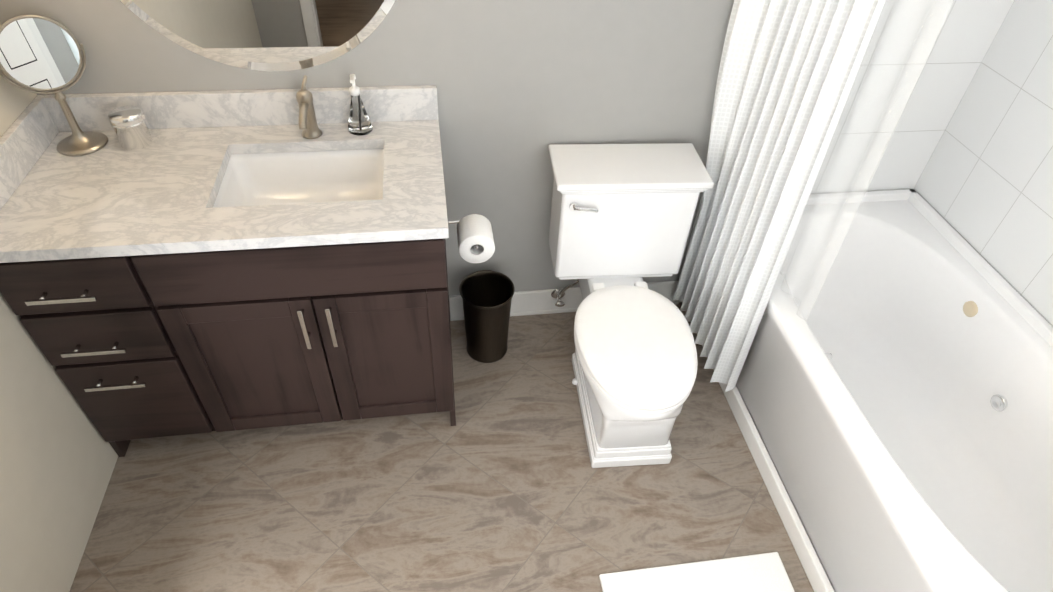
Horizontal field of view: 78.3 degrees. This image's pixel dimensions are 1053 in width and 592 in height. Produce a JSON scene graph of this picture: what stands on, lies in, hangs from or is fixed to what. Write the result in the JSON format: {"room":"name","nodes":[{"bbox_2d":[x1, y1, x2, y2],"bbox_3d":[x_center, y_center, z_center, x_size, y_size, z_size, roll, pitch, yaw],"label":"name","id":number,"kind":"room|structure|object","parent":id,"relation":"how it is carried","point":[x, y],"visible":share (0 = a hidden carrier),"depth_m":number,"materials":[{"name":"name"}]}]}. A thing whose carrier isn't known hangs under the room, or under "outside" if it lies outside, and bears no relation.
{"room":"bathroom","nodes":[
{"label":"bathroom","id":0,"kind":"room"},
{"bbox_2d":[0,23,117,591],"bbox_3d":[-1.230,0.190,0.696,0.120,2.440,2.900,-4,44,-8],"label":"wall","id":1,"kind":"structure","parent":0,"point":[58,457],"depth_m":1.71,"materials":[{"name":"grey paint"}]},
{"bbox_2d":[0,0,733,310],"bbox_3d":[0.076,-0.862,1.891,3.158,2.440,0.120,-4,44,-8],"label":"wall","id":2,"kind":"structure","parent":0,"point":[522,85],"depth_m":1.96,"materials":[{"name":"grey paint"}]},
{"bbox_2d":[120,0,394,70],"bbox_3d":[-0.694,-0.943,1.573,0.824,0.824,0.007,-4,44,-8],"label":"wall mirror","id":3,"kind":"object","parent":2,"relation":"attached to","point":[274,35],"visible":1,"depth_m":1.77,"materials":[{"name":"glass"}]},
{"bbox_2d":[449,281,679,320],"bbox_3d":[0.171,0.018,2.653,0.967,0.125,0.018,-4,44,-8],"label":"baseboard","id":4,"kind":"structure","parent":2,"relation":"attached to","point":[532,302],"depth_m":2.64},
{"bbox_2d":[679,0,1014,302],"bbox_3d":[1.102,-0.888,1.981,0.862,2.440,0.006,-4,44,-8],"label":"wall tiles","id":5,"kind":"structure","parent":2,"relation":"attached to","point":[964,39],"depth_m":2.20,"materials":[{"name":"white tile"}]},
{"bbox_2d":[70,302,813,591],"bbox_3d":[0.213,0.977,1.802,3.158,0.100,2.800,-4,44,-8],"label":"floor","id":6,"kind":"structure","parent":0,"point":[502,485],"depth_m":2.05,"materials":[{"name":"stone"}]},
{"bbox_2d":[0,85,479,456],"bbox_3d":[-0.753,-0.039,2.019,1.200,0.999,0.586,-4,44,-8],"label":"bathroom vanity","id":7,"kind":"object","parent":6,"relation":"on","point":[149,291],"visible":0.94,"depth_m":1.77,"materials":[{"name":"brown wood"}]},
{"bbox_2d":[0,15,107,155],"bbox_3d":[-1.244,-0.555,1.703,0.166,0.353,0.128,-4,44,-8],"label":"makeup mirror","id":8,"kind":"object","parent":7,"relation":"on","point":[38,53],"visible":1,"depth_m":1.66,"materials":[{"name":"silver metal"}]},
{"bbox_2d":[108,106,152,149],"bbox_3d":[-1.104,-0.471,1.810,0.092,0.095,0.087,-4,44,-8],"label":"canister","id":9,"kind":"object","parent":7,"relation":"on","point":[128,124],"visible":0.96,"depth_m":1.78,"materials":[{"name":"silver metal"}]},
{"bbox_2d":[213,149,383,207],"bbox_3d":[-0.620,-0.269,1.845,0.464,0.138,0.334,-4,44,-8],"label":"sink","id":10,"kind":"object","parent":7,"relation":"in","point":[256,179],"visible":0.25,"depth_m":1.94,"materials":[{"name":"ceramic"}]},
{"bbox_2d":[296,75,321,138],"bbox_3d":[-0.626,-0.511,1.828,0.058,0.169,0.152,-4,44,-8],"label":"faucet","id":11,"kind":"object","parent":7,"relation":"on","point":[307,123],"visible":1,"depth_m":1.83,"materials":[{"name":"silver metal"}]},
{"bbox_2d":[348,74,372,135],"bbox_3d":[-0.495,-0.562,1.887,0.072,0.173,0.072,-4,44,-8],"label":"soap dispenser","id":12,"kind":"object","parent":7,"relation":"on","point":[359,123],"visible":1,"depth_m":1.89,"materials":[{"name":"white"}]},
{"bbox_2d":[457,214,494,262],"bbox_3d":[-0.152,-0.171,1.932,0.106,0.106,0.105,-4,44,-8],"label":"toilet paper roll","id":13,"kind":"object","parent":7,"relation":"attached to","point":[473,229],"visible":1,"depth_m":1.90,"materials":[{"name":"white paper"}]},
{"bbox_2d":[459,270,514,362],"bbox_3d":[-0.147,0.087,2.418,0.198,0.319,0.198,-4,44,-8],"label":"trash can","id":14,"kind":"object","parent":6,"relation":"on","point":[486,295],"visible":1,"depth_m":2.38,"materials":[{"name":"brown metal"}]},
{"bbox_2d":[548,143,713,467],"bbox_3d":[0.336,0.050,2.143,0.492,0.790,0.796,-2,43,-5],"label":"toilet","id":15,"kind":"object","parent":6,"relation":"on","point":[621,217],"visible":1,"depth_m":2.08,"materials":[{"name":"ceramic"}]},
{"bbox_2d":[599,552,794,591],"bbox_3d":[0.544,1.074,1.635,0.555,0.014,0.815,-4,44,-8],"label":"bath mat","id":16,"kind":"object","parent":6,"relation":"on","point":[765,572],"visible":1,"depth_m":1.89,"materials":[{"name":"fabric"}]},
{"bbox_2d":[697,189,1052,591],"bbox_3d":[1.200,0.383,2.027,0.820,0.536,1.688,-4,44,-8],"label":"bathtub","id":17,"kind":"object","parent":6,"relation":"on","point":[890,401],"visible":0.83,"depth_m":2.06,"materials":[{"name":"ceramic"}]},
{"bbox_2d":[914,0,1052,326],"bbox_3d":[1.699,-0.384,1.482,0.120,2.440,1.820,-4,44,-8],"label":"wall","id":18,"kind":"structure","parent":0,"point":[983,187],"depth_m":2.08,"materials":[{"name":"tile"}]},
{"bbox_3d":[0.873,-0.869,0.768,0.048,0.083,1.692,-4,44,-8],"label":"shower curtain rod","id":19,"kind":"object","parent":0,"visible":0},
{"bbox_2d":[673,0,884,391],"bbox_3d":[0.702,-0.544,1.819,0.166,1.946,0.538,-4,44,-8],"label":"shower curtain","id":20,"kind":"object","parent":19,"relation":"hanging from","point":[788,71],"visible":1,"depth_m":1.91,"materials":[{"name":"white fabric"}]},
{"bbox_2d":[780,0,953,320],"bbox_3d":[0.830,-0.645,1.673,0.053,1.444,0.578,-4,44,-8],"label":"curtain liner","id":21,"kind":"object","parent":19,"relation":"hanging from","point":[856,115],"visible":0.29,"depth_m":1.65,"materials":[{"name":"white plastic"}]}
]}

